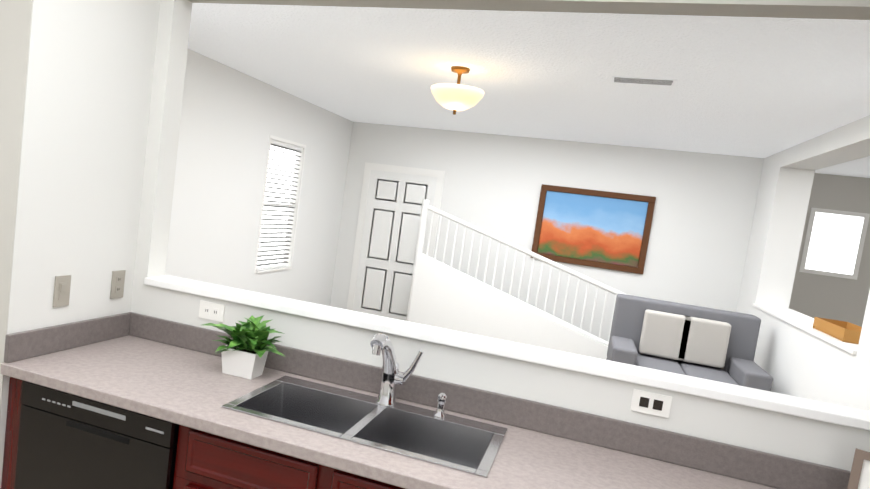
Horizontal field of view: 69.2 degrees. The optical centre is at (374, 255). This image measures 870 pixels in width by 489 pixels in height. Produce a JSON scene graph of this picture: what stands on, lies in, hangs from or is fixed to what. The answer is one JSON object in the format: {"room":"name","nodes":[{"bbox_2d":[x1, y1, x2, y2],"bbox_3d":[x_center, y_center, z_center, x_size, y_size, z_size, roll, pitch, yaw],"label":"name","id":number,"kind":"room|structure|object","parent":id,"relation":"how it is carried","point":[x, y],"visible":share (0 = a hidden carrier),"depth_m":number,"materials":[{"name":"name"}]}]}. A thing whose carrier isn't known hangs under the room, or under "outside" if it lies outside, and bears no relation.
{"room":"kitchen","nodes":[
{"label":"kitchen","id":0,"kind":"room"},
{"bbox_2d":[0,0,160,488],"bbox_3d":[-1.244,-0.066,2.540,0.267,2.670,0.740,9,5,19],"label":"wall","id":1,"kind":"structure","parent":0,"point":[76,79],"depth_m":2.32,"materials":[{"name":"white paint"}]},
{"bbox_2d":[52,275,70,307],"bbox_3d":[-1.184,0.134,2.374,0.011,0.118,0.072,9,5,19],"label":"light switch","id":2,"kind":"object","parent":1,"relation":"attached to","point":[62,284],"depth_m":2.37,"materials":[{"name":"white plastic"}]},
{"bbox_2d":[110,270,125,298],"bbox_3d":[-1.087,0.121,2.653,0.009,0.118,0.072,9,5,19],"label":"electrical outlet plate","id":3,"kind":"object","parent":1,"relation":"attached to","point":[118,277],"depth_m":2.65,"materials":[{"name":"white plastic"}]},
{"bbox_2d":[165,49,352,305],"bbox_3d":[-1.544,-0.395,5.773,0.120,2.670,6.430,9,5,19],"label":"wall","id":4,"kind":"structure","parent":0,"point":[232,120],"depth_m":6.17,"materials":[{"name":"white paint"}]},
{"bbox_2d":[254,135,305,272],"bbox_3d":[-1.079,-0.560,6.992,0.120,1.460,0.870,9,5,19],"label":"window","id":5,"kind":"structure","parent":4,"relation":"in","point":[299,176],"depth_m":7.33,"materials":[{"name":"white"}]},
{"bbox_2d":[257,139,302,269],"bbox_3d":[-1.091,-0.557,6.997,0.065,1.399,0.796,9,5,19],"label":"window blinds","id":6,"kind":"object","parent":5,"relation":"attached to","point":[279,144],"visible":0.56,"depth_m":7.01,"materials":[{"name":"grey plastic"}]},
{"bbox_2d":[131,0,869,470],"bbox_3d":[0.448,0.177,2.289,3.133,2.670,0.120,9,5,19],"label":"wall","id":7,"kind":"structure","parent":0,"point":[775,432],"depth_m":2.26,"materials":[{"name":"white paint"}]},
{"bbox_2d":[199,300,224,321],"bbox_3d":[-0.681,0.231,2.617,0.118,0.072,0.009,9,5,19],"label":"electrical outlet plate","id":8,"kind":"object","parent":7,"relation":"attached to","point":[207,310],"depth_m":2.61,"materials":[{"name":"white plastic"}]},
{"bbox_2d":[144,275,869,430],"bbox_3d":[0.307,0.311,2.344,2.735,0.030,0.160,9,5,19],"label":"sill","id":9,"kind":"structure","parent":7,"relation":"attached to","point":[785,404],"depth_m":2.20,"materials":[{"name":"white"}]},
{"bbox_2d":[630,389,671,417],"bbox_3d":[0.914,0.488,2.071,0.118,0.072,0.009,9,5,19],"label":"electrical outlet plate","id":10,"kind":"object","parent":7,"relation":"attached to","point":[651,403],"depth_m":2.07,"materials":[{"name":"white plastic"}]},
{"bbox_2d":[188,3,869,177],"bbox_3d":[1.014,-1.218,3.143,9.400,0.080,11.600,9,5,19],"label":"ceiling","id":11,"kind":"structure","parent":0,"point":[761,87],"depth_m":4.25,"materials":[{"name":"white paint"}]},
{"bbox_2d":[431,66,483,114],"bbox_3d":[0.597,-1.188,4.530,0.390,0.329,0.390,9,5,19],"label":"light","id":12,"kind":"object","parent":11,"relation":"attached to","point":[458,96],"visible":1,"depth_m":4.42,"materials":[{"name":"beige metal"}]},
{"bbox_2d":[611,76,676,85],"bbox_3d":[1.788,-1.164,4.179,0.400,0.008,0.180,9,5,19],"label":"ceiling vent","id":13,"kind":"object","parent":11,"relation":"in","point":[644,81],"visible":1,"depth_m":4.16,"materials":[{"name":"white metal"}]},
{"bbox_2d":[330,122,763,341],"bbox_3d":[2.007,-0.121,7.891,5.250,2.670,0.120,9,5,19],"label":"wall","id":14,"kind":"structure","parent":0,"point":[702,221],"depth_m":7.68,"materials":[{"name":"white paint"}]},
{"bbox_2d":[347,162,444,320],"bbox_3d":[0.247,-0.128,8.399,1.110,2.140,0.075,9,5,19],"label":"door","id":15,"kind":"structure","parent":14,"relation":"in","point":[393,197],"depth_m":8.44,"materials":[{"name":"white wood"}]},
{"bbox_2d":[531,184,655,273],"bbox_3d":[2.619,-0.333,7.582,1.310,0.920,0.035,9,5,19],"label":"painting","id":16,"kind":"object","parent":14,"relation":"attached to","point":[597,229],"visible":0.85,"depth_m":7.57,"materials":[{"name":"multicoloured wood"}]},
{"bbox_2d":[736,115,869,410],"bbox_3d":[3.575,0.346,4.958,0.300,2.670,4.420,9,5,19],"label":"wall","id":17,"kind":"structure","parent":0,"point":[791,360],"depth_m":5.68,"materials":[{"name":"white paint"}]},
{"bbox_2d":[752,303,857,354],"bbox_3d":[3.591,0.577,5.116,0.340,0.030,2.626,9,5,19],"label":"sill","id":18,"kind":"structure","parent":17,"relation":"attached to","point":[801,321],"depth_m":5.17,"materials":[{"name":"white"}]},
{"bbox_2d":[813,317,861,343],"bbox_3d":[3.390,0.543,4.511,0.220,0.089,0.620,9,5,19],"label":"wicker basket","id":19,"kind":"object","parent":18,"relation":"on","point":[844,331],"visible":0.81,"depth_m":4.51,"materials":[{"name":"brown wicker"}]},
{"bbox_2d":[789,173,869,326],"bbox_3d":[5.954,0.422,7.576,2.500,2.670,0.120,9,5,19],"label":"wall","id":20,"kind":"structure","parent":0,"point":[829,297],"depth_m":7.61,"materials":[{"name":"grey paint"}]},
{"bbox_2d":[799,207,869,279],"bbox_3d":[5.577,-0.152,7.609,0.600,0.800,0.017,9,5,19],"label":"dining room window","id":21,"kind":"structure","parent":20,"relation":"in","point":[834,243],"depth_m":7.60,"materials":[{"name":"white glass"}]},
{"bbox_3d":[1.437,1.400,5.612,9.400,0.080,6.880,9,5,19],"label":"floor carpet","id":22,"kind":"object","parent":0,"visible":0},
{"bbox_2d":[406,199,626,359],"bbox_3d":[2.003,0.400,7.321,3.254,1.740,0.100,9,5,19],"label":"stair railing","id":23,"kind":"object","parent":22,"relation":"on","point":[443,295],"visible":0.65,"depth_m":7.51,"materials":[{"name":"white"}]},
{"bbox_2d":[606,294,772,391],"bbox_3d":[2.711,0.995,5.553,1.200,1.060,0.920,9,5,19],"label":"sofa","id":24,"kind":"object","parent":22,"relation":"on","point":[719,345],"visible":0.4,"depth_m":5.58,"materials":[{"name":"grey fabric"}]},
{"bbox_3d":[-0.472,1.641,0.141,9.400,0.080,4.720,9,5,19],"label":"floor","id":25,"kind":"structure","parent":0,"visible":0},
{"bbox_2d":[14,381,178,488],"bbox_3d":[-0.893,0.901,2.360,0.621,0.882,0.550,9,5,19],"label":"dishwasher","id":26,"kind":"object","parent":25,"relation":"on","point":[68,440],"visible":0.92,"depth_m":2.08,"materials":[{"name":"black plastic"}]},
{"bbox_2d":[173,461,267,488],"bbox_3d":[-0.341,0.985,2.211,0.517,0.885,0.606,9,5,19],"label":"base cabinet","id":27,"kind":"object","parent":25,"relation":"on","point":[185,477],"depth_m":1.96,"materials":[{"name":"brown wood"}]},
{"bbox_2d":[0,332,795,488],"bbox_3d":[0.235,0.618,1.873,3.128,0.040,0.838,9,5,19],"label":"countertop","id":28,"kind":"structure","parent":27,"relation":"on","point":[174,383],"depth_m":1.95,"materials":[{"name":"grey stone"}]},
{"bbox_2d":[202,315,284,379],"bbox_3d":[-0.478,0.342,2.389,0.289,0.228,0.255,9,5,19],"label":"potted plant","id":29,"kind":"object","parent":28,"relation":"on","point":[245,350],"visible":1,"depth_m":2.36,"materials":[{"name":"green plant"}]},
{"bbox_2d":[220,372,507,475],"bbox_3d":[-0.030,0.633,2.099,0.864,0.190,0.444,9,5,19],"label":"sink","id":30,"kind":"object","parent":28,"relation":"in","point":[462,443],"depth_m":2.18,"materials":[{"name":"silver metal"}]},
{"bbox_2d":[360,333,451,415],"bbox_3d":[0.117,0.407,2.135,0.260,0.287,0.248,9,5,19],"label":"faucet","id":31,"kind":"object","parent":28,"relation":"on","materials":[{"name":"silver metal"}]},
{"bbox_2d":[847,448,869,488],"bbox_3d":[1.509,0.680,1.643,0.430,0.201,0.050,12,7,41],"label":"picture frame","id":32,"kind":"object","parent":28,"relation":"on","point":[859,478],"visible":1,"depth_m":1.76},
{"label":"outside","id":33,"kind":"structure","parent":0,"visible":0},
{"bbox_2d":[257,145,295,266],"bbox_3d":[-2.095,-0.492,5.320,0.010,2.400,6.800,9,5,19],"label":"sky","id":34,"kind":"structure","parent":33,"point":[278,186],"depth_m":7.81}
]}

